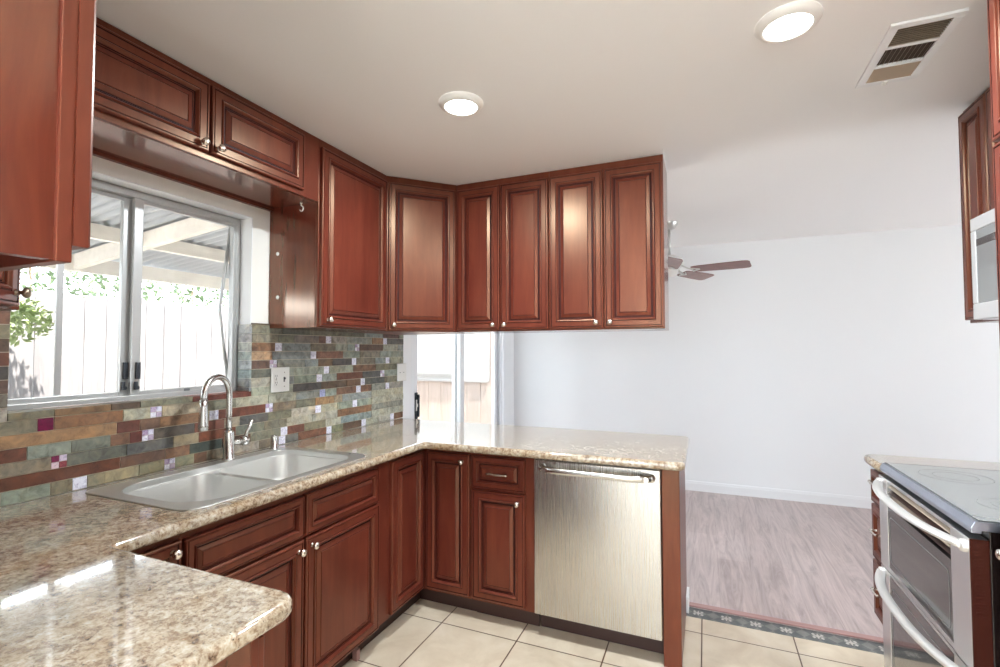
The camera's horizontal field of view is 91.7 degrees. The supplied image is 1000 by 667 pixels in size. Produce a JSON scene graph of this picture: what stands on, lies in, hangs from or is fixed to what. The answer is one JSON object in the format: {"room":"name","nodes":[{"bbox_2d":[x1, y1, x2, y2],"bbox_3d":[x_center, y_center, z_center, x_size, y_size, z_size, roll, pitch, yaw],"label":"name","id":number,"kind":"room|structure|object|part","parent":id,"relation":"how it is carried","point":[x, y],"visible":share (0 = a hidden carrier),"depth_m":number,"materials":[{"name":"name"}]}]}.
{"room":"kitchen","nodes":[
{"label":"kitchen","id":0,"kind":"room"},
{"bbox_2d":[0,155,513,507],"bbox_3d":[-0.884,0.291,3.304,0.140,2.445,5.325,-1,-2,23],"label":"wall","id":1,"kind":"structure","parent":0,"point":[261,218],"depth_m":2.39,"materials":[{"name":"white paint"}]},
{"bbox_2d":[0,269,31,310],"bbox_3d":[-1.437,-0.533,1.037,0.626,0.918,0.658,-1,-2,23],"label":"upper cabinet","id":2,"kind":"object","parent":1,"relation":"attached to","point":[10,292],"visible":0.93,"depth_m":1.27,"materials":[{"name":"brown wood"}]},
{"bbox_3d":[-1.222,-0.514,1.121,0.024,0.871,0.415,1,-2,-21],"label":"door","id":3,"kind":"part","parent":2,"relation":"part of","materials":[{"name":"brown wood"}]},
{"bbox_3d":[-1.267,-0.109,1.290,0.032,0.029,0.029,1,-2,-21],"label":"knob","id":4,"kind":"part","parent":2,"relation":"part of","materials":[{"name":"grey metal"}]},
{"bbox_2d":[7,178,240,410],"bbox_3d":[-1.481,-0.156,1.995,0.076,0.844,0.889,-1,-2,22],"label":"window","id":5,"kind":"structure","parent":1,"relation":"in","point":[133,202],"depth_m":1.96,"materials":[{"name":"silver metal"}]},
{"bbox_3d":[-1.581,-0.157,1.787,0.020,0.808,0.392,-1,-2,23],"label":"sash","id":6,"kind":"part","parent":5,"relation":"part of","materials":[{"name":"silver metal"}]},
{"bbox_3d":[-1.473,-0.153,2.088,0.017,0.821,0.710,-1,-2,23],"label":"screen frame","id":7,"kind":"part","parent":5,"relation":"part of","materials":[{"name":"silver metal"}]},
{"bbox_3d":[-1.392,-0.144,2.166,0.020,0.808,0.467,-1,-2,23],"label":"sash","id":8,"kind":"part","parent":5,"relation":"part of","materials":[{"name":"silver metal"}]},
{"bbox_2d":[7,325,251,420],"bbox_3d":[-1.414,0.117,1.957,0.084,0.346,0.888,-1,-2,23],"label":"trim","id":9,"kind":"structure","parent":1,"relation":"attached to","point":[241,374],"depth_m":1.97,"materials":[{"name":"tile"}]},
{"bbox_2d":[92,171,252,323],"bbox_3d":[-1.420,-0.320,1.974,0.076,0.524,0.890,-1,-2,23],"label":"trim","id":10,"kind":"structure","parent":1,"relation":"attached to","point":[246,221],"depth_m":2.37,"materials":[{"name":"white paint"}]},
{"bbox_2d":[0,310,402,506],"bbox_3d":[-1.276,0.252,2.183,0.012,0.619,2.923,-1,-2,23],"label":"backsplash","id":11,"kind":"structure","parent":1,"relation":"attached to","point":[339,381],"depth_m":2.18,"materials":[{"name":"tile"}]},
{"bbox_2d":[271,367,289,392],"bbox_3d":[-1.129,0.237,2.498,0.014,0.126,0.117,-1,-2,23],"label":"switch plate","id":12,"kind":"object","parent":11,"relation":"attached to","point":[279,375],"visible":1,"depth_m":2.49,"materials":[{"name":"white plastic"}]},
{"bbox_2d":[274,374,277,385],"bbox_3d":[-1.140,0.236,2.472,0.002,0.063,0.022,-1,-2,23],"label":"outlet","id":13,"kind":"object","parent":12,"relation":"attached to","point":[275,375],"depth_m":2.47,"materials":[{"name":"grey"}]},
{"bbox_2d":[397,363,405,380],"bbox_3d":[-0.715,0.279,3.502,0.018,0.126,0.115,-1,-2,23],"label":"outlet plate","id":14,"kind":"object","parent":11,"relation":"attached to","point":[401,368],"visible":1,"depth_m":3.49,"materials":[{"name":"white plastic"}]},
{"bbox_2d":[93,17,318,211],"bbox_3d":[-1.216,-0.802,1.902,0.370,0.322,1.096,-1,-2,23],"label":"upper cabinet","id":15,"kind":"object","parent":1,"relation":"attached to","point":[154,114],"visible":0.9,"depth_m":1.81,"materials":[{"name":"brown wood"}]},
{"bbox_3d":[-1.185,-0.815,1.602,0.024,0.260,0.474,-1,-2,23],"label":"door","id":16,"kind":"part","parent":15,"relation":"part of","materials":[{"name":"brown wood"}]},
{"bbox_3d":[-1.377,-0.644,1.964,0.021,0.012,1.096,-1,-2,23],"label":"rail","id":17,"kind":"part","parent":15,"relation":"part of","materials":[{"name":"brown wood"}]},
{"bbox_3d":[-1.082,-0.705,1.781,0.032,0.029,0.029,-1,-2,23],"label":"knob","id":18,"kind":"part","parent":15,"relation":"part of","materials":[{"name":"silver metal"}]},
{"bbox_3d":[-1.056,-0.703,1.841,0.032,0.029,0.029,-1,-2,23],"label":"knob","id":19,"kind":"part","parent":15,"relation":"part of","materials":[{"name":"silver metal"}]},
{"bbox_3d":[-1.000,-0.800,2.039,0.024,0.260,0.460,-1,-2,23],"label":"door","id":20,"kind":"part","parent":15,"relation":"part of","materials":[{"name":"brown wood"}]},
{"bbox_2d":[269,139,386,331],"bbox_3d":[-0.898,-0.479,2.641,0.369,0.918,0.540,-1,-2,23],"label":"upper cabinet","id":21,"kind":"object","parent":1,"relation":"attached to","point":[328,259],"visible":0.98,"depth_m":2.45,"materials":[{"name":"brown wood"}]},
{"bbox_3d":[-0.783,-0.481,2.595,0.018,0.918,0.536,-1,-2,23],"label":"frame","id":22,"kind":"part","parent":21,"relation":"part of","materials":[{"name":"brown wood"}]},
{"bbox_3d":[-0.764,-0.465,2.585,0.024,0.870,0.520,-1,-2,23],"label":"door","id":23,"kind":"part","parent":21,"relation":"part of","materials":[{"name":"brown wood"}]},
{"bbox_2d":[352,176,475,334],"bbox_3d":[-0.556,-0.463,3.128,0.621,0.918,0.630,-1,-2,23],"label":"upper cabinet","id":24,"kind":"object","parent":1,"relation":"attached to","point":[421,215],"visible":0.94,"depth_m":2.92,"materials":[{"name":"brown wood"}]},
{"bbox_3d":[-0.465,-0.454,2.919,0.408,0.871,0.024,1,-2,-23],"label":"door","id":25,"kind":"part","parent":24,"relation":"part of","materials":[{"name":"brown wood"}]},
{"bbox_2d":[411,333,504,424],"bbox_3d":[-0.361,0.517,4.507,0.142,2.066,1.850,-1,-2,23],"label":"door","id":26,"kind":"structure","parent":1,"relation":"in","point":[498,339],"depth_m":4.44,"materials":[{"name":"white plastic"}]},
{"bbox_3d":[-0.633,0.555,3.715,0.029,0.205,0.032,-1,-2,23],"label":"handle","id":27,"kind":"part","parent":26,"relation":"part of","materials":[{"name":"grey metal"}]},
{"bbox_3d":[-0.516,0.507,4.079,0.036,2.005,0.868,-1,-2,23],"label":"sash","id":28,"kind":"part","parent":26,"relation":"part of","materials":[{"name":"white plastic"}]},
{"bbox_3d":[-0.235,0.534,4.871,0.036,2.005,0.970,-1,-2,23],"label":"sash","id":29,"kind":"part","parent":26,"relation":"part of","materials":[{"name":"white plastic"}]},
{"bbox_2d":[96,0,989,247],"bbox_3d":[2.059,-1.083,0.377,7.880,0.120,8.510,-1,-2,23],"label":"ceiling","id":30,"kind":"structure","parent":0,"point":[561,84],"depth_m":1.94,"materials":[{"name":"white paint"}]},
{"bbox_2d":[439,91,482,116],"bbox_3d":[-0.162,-0.951,2.025,0.186,0.022,0.186,-1,-2,23],"label":"recessed light","id":31,"kind":"object","parent":30,"relation":"in","point":[456,103],"visible":1,"depth_m":1.99,"materials":[{"name":"white"}]},
{"bbox_2d":[457,172,557,333],"bbox_3d":[0.057,-0.468,3.017,0.598,0.918,0.358,-1,-2,23],"label":"upper cabinet","id":32,"kind":"object","parent":30,"relation":"attached to","point":[503,277],"visible":0.99,"depth_m":2.88,"materials":[{"name":"brown wood"}]},
{"bbox_3d":[-0.135,-0.453,2.946,0.287,0.870,0.024,-1,-2,23],"label":"door","id":33,"kind":"part","parent":32,"relation":"part of","materials":[{"name":"brown wood"}]},
{"bbox_3d":[0.139,-0.458,2.830,0.296,0.870,0.024,-1,-2,23],"label":"door","id":34,"kind":"part","parent":32,"relation":"part of","materials":[{"name":"brown wood"}]},
{"bbox_2d":[549,154,668,331],"bbox_3d":[0.621,-0.477,2.780,0.623,0.918,0.358,-1,-2,23],"label":"upper cabinet","id":35,"kind":"object","parent":30,"relation":"attached to","point":[608,225],"visible":1,"depth_m":2.64,"materials":[{"name":"brown wood"}]},
{"bbox_3d":[0.423,-0.463,2.711,0.304,0.870,0.024,-1,-2,23],"label":"door","id":36,"kind":"part","parent":35,"relation":"part of","materials":[{"name":"brown wood"}]},
{"bbox_3d":[0.709,-0.467,2.590,0.306,0.870,0.024,-1,-2,23],"label":"door","id":37,"kind":"part","parent":35,"relation":"part of","materials":[{"name":"brown wood"}]},
{"bbox_2d":[667,221,751,279],"bbox_3d":[1.396,-0.689,3.963,1.158,0.450,1.139,-1,-2,23],"label":"ceiling fan","id":38,"kind":"object","parent":30,"relation":"hanging from","point":[675,263],"visible":0.6,"depth_m":3.86,"materials":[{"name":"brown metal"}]},
{"bbox_3d":[1.282,-0.525,3.620,0.135,0.039,0.423,-1,-2,17],"label":"blade","id":39,"kind":"part","parent":38,"relation":"part of","materials":[{"name":"brown wood"}]},
{"bbox_3d":[1.703,-0.505,4.223,0.423,0.039,0.135,1,-2,-37],"label":"blade","id":40,"kind":"part","parent":38,"relation":"part of","materials":[{"name":"brown wood"}]},
{"bbox_3d":[1.712,-0.521,3.769,0.423,0.039,0.135,-1,-2,35],"label":"blade","id":41,"kind":"part","parent":38,"relation":"part of","materials":[{"name":"brown wood"}]},
{"bbox_2d":[754,0,822,42],"bbox_3d":[0.905,-0.970,1.526,0.186,0.022,0.186,-1,-2,23],"label":"recessed light","id":42,"kind":"object","parent":30,"relation":"in","point":[790,21],"visible":1,"depth_m":1.50,"materials":[{"name":"white"}]},
{"bbox_2d":[855,8,969,88],"bbox_3d":[1.406,-0.966,1.684,0.193,0.022,0.400,-1,-2,23],"label":"ceiling vent","id":43,"kind":"object","parent":30,"relation":"in","point":[906,48],"visible":1,"depth_m":1.65,"materials":[{"name":"white metal"}]},
{"bbox_2d":[342,599,884,666],"bbox_3d":[1.559,1.405,-0.904,7.880,0.080,5.916,-1,-2,23],"label":"floor","id":44,"kind":"structure","parent":0,"point":[428,633],"depth_m":2.28,"materials":[{"name":"tile"}]},
{"bbox_2d":[131,535,182,564],"bbox_3d":[-1.235,1.011,1.401,0.631,0.873,0.252,-1,-2,23],"label":"base cabinet","id":45,"kind":"object","parent":44,"relation":"on","point":[169,550],"visible":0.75,"depth_m":1.37,"materials":[{"name":"brown wood"}]},
{"bbox_3d":[-1.000,0.958,1.304,0.018,0.775,0.252,-1,-2,23],"label":"frame","id":46,"kind":"part","parent":45,"relation":"part of","materials":[{"name":"brown wood"}]},
{"bbox_3d":[-0.923,0.630,1.383,0.032,0.029,0.029,-1,-2,23],"label":"knob","id":47,"kind":"part","parent":45,"relation":"part of","materials":[{"name":"silver metal"}]},
{"bbox_2d":[213,635,263,666],"bbox_3d":[-0.849,0.989,0.777,0.618,0.873,0.651,-1,-2,23],"label":"base cabinet","id":48,"kind":"object","parent":44,"relation":"on","point":[252,654],"visible":0.02,"depth_m":0.90,"materials":[{"name":"brown wood"}]},
{"bbox_3d":[-0.746,0.948,1.023,0.618,0.775,0.018,-1,-2,23],"label":"frame","id":49,"kind":"part","parent":48,"relation":"part of","materials":[{"name":"brown wood"}]},
{"bbox_3d":[-0.589,0.958,0.979,0.285,0.741,0.024,-1,-2,23],"label":"door","id":50,"kind":"part","parent":48,"relation":"part of","materials":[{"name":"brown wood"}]},
{"bbox_2d":[179,461,387,666],"bbox_3d":[-0.988,1.030,1.986,0.631,0.873,1.016,-1,-2,23],"label":"base cabinet","id":51,"kind":"object","parent":44,"relation":"on","point":[324,546],"visible":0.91,"depth_m":1.91,"materials":[{"name":"brown wood"}]},
{"bbox_3d":[-0.840,0.691,1.640,0.024,0.152,0.460,-1,-2,23],"label":"false drawer","id":52,"kind":"part","parent":51,"relation":"part of","materials":[{"name":"brown wood"}]},
{"bbox_3d":[-0.839,1.064,1.627,0.024,0.574,0.460,-1,-2,23],"label":"door","id":53,"kind":"part","parent":51,"relation":"part of","materials":[{"name":"brown wood"}]},
{"bbox_3d":[-0.739,0.820,1.814,0.032,0.029,0.029,-1,-2,23],"label":"knob","id":54,"kind":"part","parent":51,"relation":"part of","materials":[{"name":"silver metal"}]},
{"bbox_3d":[-0.713,0.819,1.875,0.032,0.029,0.029,-1,-2,23],"label":"knob","id":55,"kind":"part","parent":51,"relation":"part of","materials":[{"name":"silver metal"}]},
{"bbox_3d":[-0.659,0.703,2.067,0.024,0.156,0.449,-1,-2,23],"label":"false drawer","id":56,"kind":"part","parent":51,"relation":"part of","materials":[{"name":"brown wood"}]},
{"bbox_3d":[-0.657,1.078,2.057,0.024,0.576,0.455,-1,-2,23],"label":"door","id":57,"kind":"part","parent":51,"relation":"part of","materials":[{"name":"brown wood"}]},
{"bbox_2d":[376,449,476,636],"bbox_3d":[-0.499,1.059,2.839,0.869,0.873,0.935,-1,-2,23],"label":"base cabinet","id":58,"kind":"object","parent":44,"relation":"on","point":[429,490],"visible":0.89,"depth_m":2.56,"materials":[{"name":"brown wood"}]},
{"bbox_2d":[0,418,689,666],"bbox_3d":[-0.386,0.565,1.772,1.934,0.038,2.893,-1,-2,23],"label":"countertop","id":59,"kind":"structure","parent":58,"relation":"on","point":[74,592],"depth_m":1.09,"materials":[{"name":"stone"}]},
{"bbox_2d":[85,447,365,510],"bbox_3d":[-1.013,0.653,1.941,0.552,0.209,0.857,-1,-2,23],"label":"sink","id":60,"kind":"object","parent":59,"relation":"in","point":[209,484],"visible":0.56,"depth_m":1.96,"materials":[{"name":"silver metal"}]},
{"bbox_3d":[-1.081,0.658,1.749,0.444,0.185,0.364,-1,-2,23],"label":"bowl","id":61,"kind":"part","parent":60,"relation":"part of","materials":[{"name":"silver metal"}]},
{"bbox_2d":[269,435,277,449],"bbox_3d":[-1.104,0.529,2.369,0.040,0.068,0.040,-1,-2,23],"label":"soap dispenser","id":62,"kind":"object","parent":60,"relation":"on","point":[274,438],"visible":1,"depth_m":2.36,"materials":[{"name":"silver metal"}]},
{"bbox_3d":[-0.928,0.653,2.112,0.444,0.150,0.376,-1,-2,23],"label":"bowl","id":63,"kind":"part","parent":60,"relation":"part of","materials":[{"name":"silver metal"}]},
{"bbox_2d":[198,374,253,460],"bbox_3d":[-1.200,0.364,2.109,0.072,0.380,0.284,-1,-2,14],"label":"kitchen faucet","id":64,"kind":"object","parent":59,"relation":"on","point":[229,441],"visible":1,"depth_m":2.12,"materials":[{"name":"silver metal"}]},
{"bbox_3d":[-1.207,0.302,2.069,0.025,0.259,0.188,0,-2,5],"label":"spout","id":65,"kind":"part","parent":64,"relation":"part of","materials":[{"name":"silver metal"}]},
{"bbox_3d":[-1.152,0.439,2.221,0.046,0.093,0.020,2,-3,-41],"label":"lever","id":66,"kind":"part","parent":64,"relation":"part of","materials":[{"name":"silver metal"}]},
{"bbox_3d":[-0.473,0.999,2.497,0.024,0.736,0.296,-1,-2,23],"label":"door","id":67,"kind":"part","parent":58,"relation":"part of","materials":[{"name":"brown wood"}]},
{"bbox_3d":[-0.280,1.005,2.587,0.264,0.734,0.024,-1,-2,23],"label":"door","id":68,"kind":"part","parent":58,"relation":"part of","materials":[{"name":"brown wood"}]},
{"bbox_2d":[471,453,540,625],"bbox_3d":[0.115,1.053,2.719,0.352,0.873,0.631,-1,-2,23],"label":"base cabinet","id":69,"kind":"object","parent":44,"relation":"on","point":[502,487],"visible":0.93,"depth_m":2.46,"materials":[{"name":"brown wood"}]},
{"bbox_3d":[-0.017,0.716,2.462,0.116,0.014,0.033,-1,-2,23],"label":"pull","id":70,"kind":"part","parent":69,"relation":"part of","materials":[{"name":"silver metal"}]},
{"bbox_3d":[-0.011,0.718,2.483,0.293,0.163,0.024,-1,-2,23],"label":"drawer","id":71,"kind":"part","parent":69,"relation":"part of","materials":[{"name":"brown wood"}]},
{"bbox_3d":[-0.010,1.089,2.470,0.293,0.557,0.024,-1,-2,23],"label":"door","id":72,"kind":"part","parent":69,"relation":"part of","materials":[{"name":"brown wood"}]},
{"bbox_3d":[0.082,0.851,2.414,0.029,0.029,0.032,-1,-2,23],"label":"knob","id":73,"kind":"part","parent":69,"relation":"part of","materials":[{"name":"silver metal"}]},
{"bbox_2d":[534,459,663,653],"bbox_3d":[0.548,1.048,2.517,0.596,0.864,0.675,-1,-2,23],"label":"dishwasher","id":74,"kind":"object","parent":44,"relation":"on","point":[598,552],"visible":0.98,"depth_m":2.26,"materials":[{"name":"silver metal"}]},
{"bbox_3d":[0.432,0.652,2.248,0.550,0.040,0.065,-1,-2,23],"label":"handle","id":75,"kind":"part","parent":74,"relation":"part of","materials":[{"name":"silver metal"}]},
{"bbox_3d":[0.483,1.424,2.347,0.590,0.101,0.015,-1,-2,23],"label":"toe panel","id":76,"kind":"part","parent":74,"relation":"part of","materials":[{"name":"brown"}]},
{"bbox_2d":[661,469,686,666],"bbox_3d":[0.878,1.042,2.427,0.075,0.874,0.623,-1,-2,23],"label":"end panel","id":77,"kind":"object","parent":44,"relation":"on","point":[673,482],"visible":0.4,"depth_m":2.14,"materials":[{"name":"brown wood"}]},
{"bbox_2d":[686,587,689,612],"bbox_3d":[1.019,1.443,2.630,0.012,0.082,0.125,-1,-2,23],"label":"trim","id":78,"kind":"structure","parent":77,"relation":"attached to","point":[687,592],"depth_m":2.57,"materials":[{"name":"white paint"}]},
{"bbox_2d":[686,607,883,654],"bbox_3d":[0.838,1.528,2.662,3.495,0.082,0.097,-1,-2,23],"label":"trim","id":79,"kind":"structure","parent":44,"relation":"on","point":[853,643],"depth_m":2.41,"materials":[{"name":"tile"}]},
{"bbox_2d":[867,469,886,624],"bbox_3d":[1.943,1.026,2.011,0.660,0.873,0.206,-1,-2,23],"label":"base cabinet","id":80,"kind":"object","parent":44,"relation":"on","point":[875,530],"visible":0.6,"depth_m":2.17,"materials":[{"name":"brown wood"}]},
{"bbox_3d":[1.654,0.879,2.139,0.033,0.014,0.091,-1,-2,23],"label":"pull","id":81,"kind":"part","parent":80,"relation":"part of","materials":[{"name":"silver metal"}]},
{"bbox_3d":[1.655,1.139,2.130,0.033,0.014,0.091,-1,-2,23],"label":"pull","id":82,"kind":"part","parent":80,"relation":"part of","materials":[{"name":"silver metal"}]},
{"bbox_3d":[1.673,0.691,2.137,0.024,0.144,0.197,-1,-2,23],"label":"drawer","id":83,"kind":"part","parent":80,"relation":"part of","materials":[{"name":"brown wood"}]},
{"bbox_3d":[1.674,0.893,2.130,0.024,0.241,0.197,-1,-2,23],"label":"drawer","id":84,"kind":"part","parent":80,"relation":"part of","materials":[{"name":"brown wood"}]},
{"bbox_3d":[1.674,1.146,2.121,0.024,0.245,0.197,-1,-2,23],"label":"drawer","id":85,"kind":"part","parent":80,"relation":"part of","materials":[{"name":"brown wood"}]},
{"bbox_2d":[864,454,999,471],"bbox_3d":[1.962,0.570,2.034,0.683,0.038,0.238,-1,-2,23],"label":"countertop","id":86,"kind":"structure","parent":80,"relation":"on","point":[874,460],"depth_m":2.09,"materials":[{"name":"stone"}]},
{"bbox_2d":[872,462,999,666],"bbox_3d":[1.728,0.986,1.570,0.756,0.923,0.764,-1,-2,23],"label":"range","id":87,"kind":"object","parent":44,"relation":"on","point":[937,580],"visible":1,"depth_m":1.58,"materials":[{"name":"silver metal"}]},
{"bbox_3d":[1.422,0.978,1.700,0.092,0.036,0.751,-1,-2,23],"label":"handle","id":88,"kind":"part","parent":87,"relation":"part of","materials":[{"name":"silver metal"}]},
{"bbox_3d":[1.422,0.610,1.712,0.092,0.036,0.751,-1,-2,23],"label":"handle","id":89,"kind":"part","parent":87,"relation":"part of","materials":[{"name":"silver metal"}]},
{"bbox_3d":[1.475,0.809,1.694,0.036,0.244,0.553,-1,-2,23],"label":"oven glass","id":90,"kind":"part","parent":87,"relation":"part of","materials":[{"name":"grey glass"}]},
{"bbox_3d":[1.476,1.158,1.682,0.036,0.385,0.553,-1,-2,23],"label":"oven glass","id":91,"kind":"part","parent":87,"relation":"part of","materials":[{"name":"grey glass"}]},
{"bbox_3d":[1.474,1.161,1.672,0.043,0.415,0.761,-1,-2,23],"label":"oven door","id":92,"kind":"part","parent":87,"relation":"part of","materials":[{"name":"silver metal"}]},
{"bbox_2d":[880,462,999,533],"bbox_3d":[1.766,0.542,1.569,0.672,0.037,0.763,-1,-2,23],"label":"cooktop","id":93,"kind":"object","parent":87,"relation":"in","point":[969,498],"depth_m":1.65,"materials":[{"name":"grey"}]},
{"bbox_2d":[987,0,999,559],"bbox_3d":[1.493,0.211,0.903,0.656,2.426,0.638,-1,-2,23],"label":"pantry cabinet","id":94,"kind":"object","parent":44,"relation":"on","point":[993,6],"visible":1,"depth_m":1.31,"materials":[{"name":"brown wood"}]},
{"bbox_3d":[1.233,-0.751,1.046,0.024,0.435,0.628,-1,-2,23],"label":"door","id":95,"kind":"part","parent":94,"relation":"part of","materials":[{"name":"brown wood"}]},
{"bbox_3d":[1.234,-0.004,1.021,0.024,1.040,0.628,-1,-2,23],"label":"door","id":96,"kind":"part","parent":94,"relation":"part of","materials":[{"name":"brown wood"}]},
{"bbox_3d":[1.311,0.577,1.262,0.032,0.029,0.029,-1,-2,23],"label":"knob","id":97,"kind":"part","parent":94,"relation":"part of","materials":[{"name":"silver metal"}]},
{"bbox_2d":[514,225,999,497],"bbox_3d":[3.754,0.311,4.160,7.740,2.445,0.140,-1,-2,23],"label":"wall","id":98,"kind":"structure","parent":0,"point":[820,355],"depth_m":4.50,"materials":[{"name":"white paint"}]},
{"bbox_2d":[685,480,873,508],"bbox_3d":[3.661,1.482,4.075,7.600,0.093,0.016,-1,-2,23],"label":"baseboard","id":99,"kind":"structure","parent":98,"relation":"attached to","point":[771,493],"depth_m":4.51,"materials":[{"name":"white paint"}]},
{"bbox_2d":[685,490,883,643],"bbox_3d":[3.233,1.536,3.059,7.880,0.084,2.497,-1,-2,23],"label":"floor","id":100,"kind":"structure","parent":0,"point":[803,562],"depth_m":3.22,"materials":[{"name":"laminate"}]},
{"bbox_2d":[689,602,883,642],"bbox_3d":[0.812,1.484,2.750,3.380,0.007,0.042,-1,-2,23],"label":"trim","id":101,"kind":"structure","parent":100,"relation":"on","point":[697,605],"depth_m":2.47,"materials":[{"name":"brown wood"}]},
{"bbox_3d":[3.145,0.120,-1.450,4.215,2.445,5.785,-1,-2,23],"label":"wall","id":102,"kind":"structure","parent":0,"visible":0},
{"bbox_2d":[958,87,998,322],"bbox_3d":[2.082,-0.509,1.940,0.353,0.918,0.220,-1,-2,23],"label":"upper cabinet","id":103,"kind":"object","parent":102,"relation":"attached to","point":[972,130],"visible":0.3,"depth_m":2.02,"materials":[{"name":"brown wood"}]},
{"bbox_2d":[985,88,997,209],"bbox_3d":[1.897,-0.724,1.509,0.353,0.516,0.726,-1,-2,23],"label":"upper cabinet","id":104,"kind":"object","parent":102,"relation":"attached to","point":[990,144],"visible":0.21,"depth_m":1.88,"materials":[{"name":"brown wood"}]},
{"bbox_2d":[970,208,998,319],"bbox_3d":[1.885,-0.262,1.498,0.380,0.403,0.725,-1,-2,23],"label":"microwave","id":105,"kind":"object","parent":104,"relation":"attached to","point":[982,227],"visible":0.99,"depth_m":1.82,"materials":[{"name":"silver metal"}]},
{"bbox_3d":[1.758,-0.265,1.646,0.022,0.283,0.482,-1,-2,23],"label":"door glass","id":106,"kind":"part","parent":105,"relation":"part of","materials":[{"name":"grey glass"}]},
{"label":"outside","id":107,"kind":"structure","parent":0,"visible":0},
{"bbox_3d":[1.477,1.619,0.951,24.000,0.100,21.000,-1,-2,23],"label":"ground","id":108,"kind":"structure","parent":107,"visible":0},
{"bbox_2d":[9,296,54,346],"bbox_3d":[-3.390,0.482,2.959,0.805,2.330,0.936,-1,-2,23],"label":"tree","id":109,"kind":"object","parent":108,"relation":"on","point":[30,313],"visible":0.62,"depth_m":3.12,"materials":[{"name":"green plant"}]},
{"bbox_2d":[8,290,227,410],"bbox_3d":[-3.198,0.680,3.555,0.150,1.971,7.100,-1,-2,23],"label":"fence","id":110,"kind":"object","parent":108,"relation":"on","point":[181,344],"visible":0.25,"depth_m":3.76,"materials":[{"name":"white wood"}]},
{"bbox_2d":[20,267,228,306],"bbox_3d":[-3.815,0.406,4.417,0.649,2.582,5.176,-1,-2,23],"label":"tree","id":111,"kind":"object","parent":108,"relation":"on","point":[93,291],"visible":0.23,"depth_m":4.65,"materials":[{"name":"green plant"}]},
{"bbox_2d":[41,193,228,290],"bbox_3d":[-2.465,0.439,1.949,1.718,2.340,4.902,-1,-2,23],"label":"patio cover","id":112,"kind":"object","parent":108,"relation":"on","point":[179,249],"visible":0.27,"depth_m":3.03,"materials":[{"name":"grey"}]},
{"bbox_2d":[417,333,491,423],"bbox_3d":[-0.370,0.732,6.383,2.800,2.051,0.150,-1,-2,23],"label":"fence","id":113,"kind":"object","parent":108,"relation":"on","point":[435,396],"visible":0.04,"depth_m":6.41,"materials":[{"name":"beige wood"}]},
{"bbox_2d":[417,333,489,382],"bbox_3d":[-0.695,0.188,6.433,1.220,0.895,0.017,-1,-2,23],"label":"lattice panel","id":114,"kind":"object","parent":113,"relation":"attached to","point":[434,351],"visible":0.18,"depth_m":6.42,"materials":[{"name":"grey"}]},
{"bbox_3d":[-1.345,0.205,0.542,1.442,2.430,0.125,-1,-2,23],"label":"wall","id":115,"kind":"structure","parent":0,"visible":0},
{"bbox_2d":[0,0,96,271],"bbox_3d":[-0.895,-0.547,0.639,0.682,0.920,0.348,-1,-2,23],"label":"upper cabinet","id":116,"kind":"object","parent":115,"relation":"attached to","point":[47,47],"visible":1,"depth_m":0.59,"materials":[{"name":"brown wood"}]},
{"bbox_3d":[-0.683,-0.536,0.696,0.336,0.858,0.024,-1,-2,23],"label":"door","id":117,"kind":"part","parent":116,"relation":"part of","materials":[{"name":"brown wood"}]}
]}

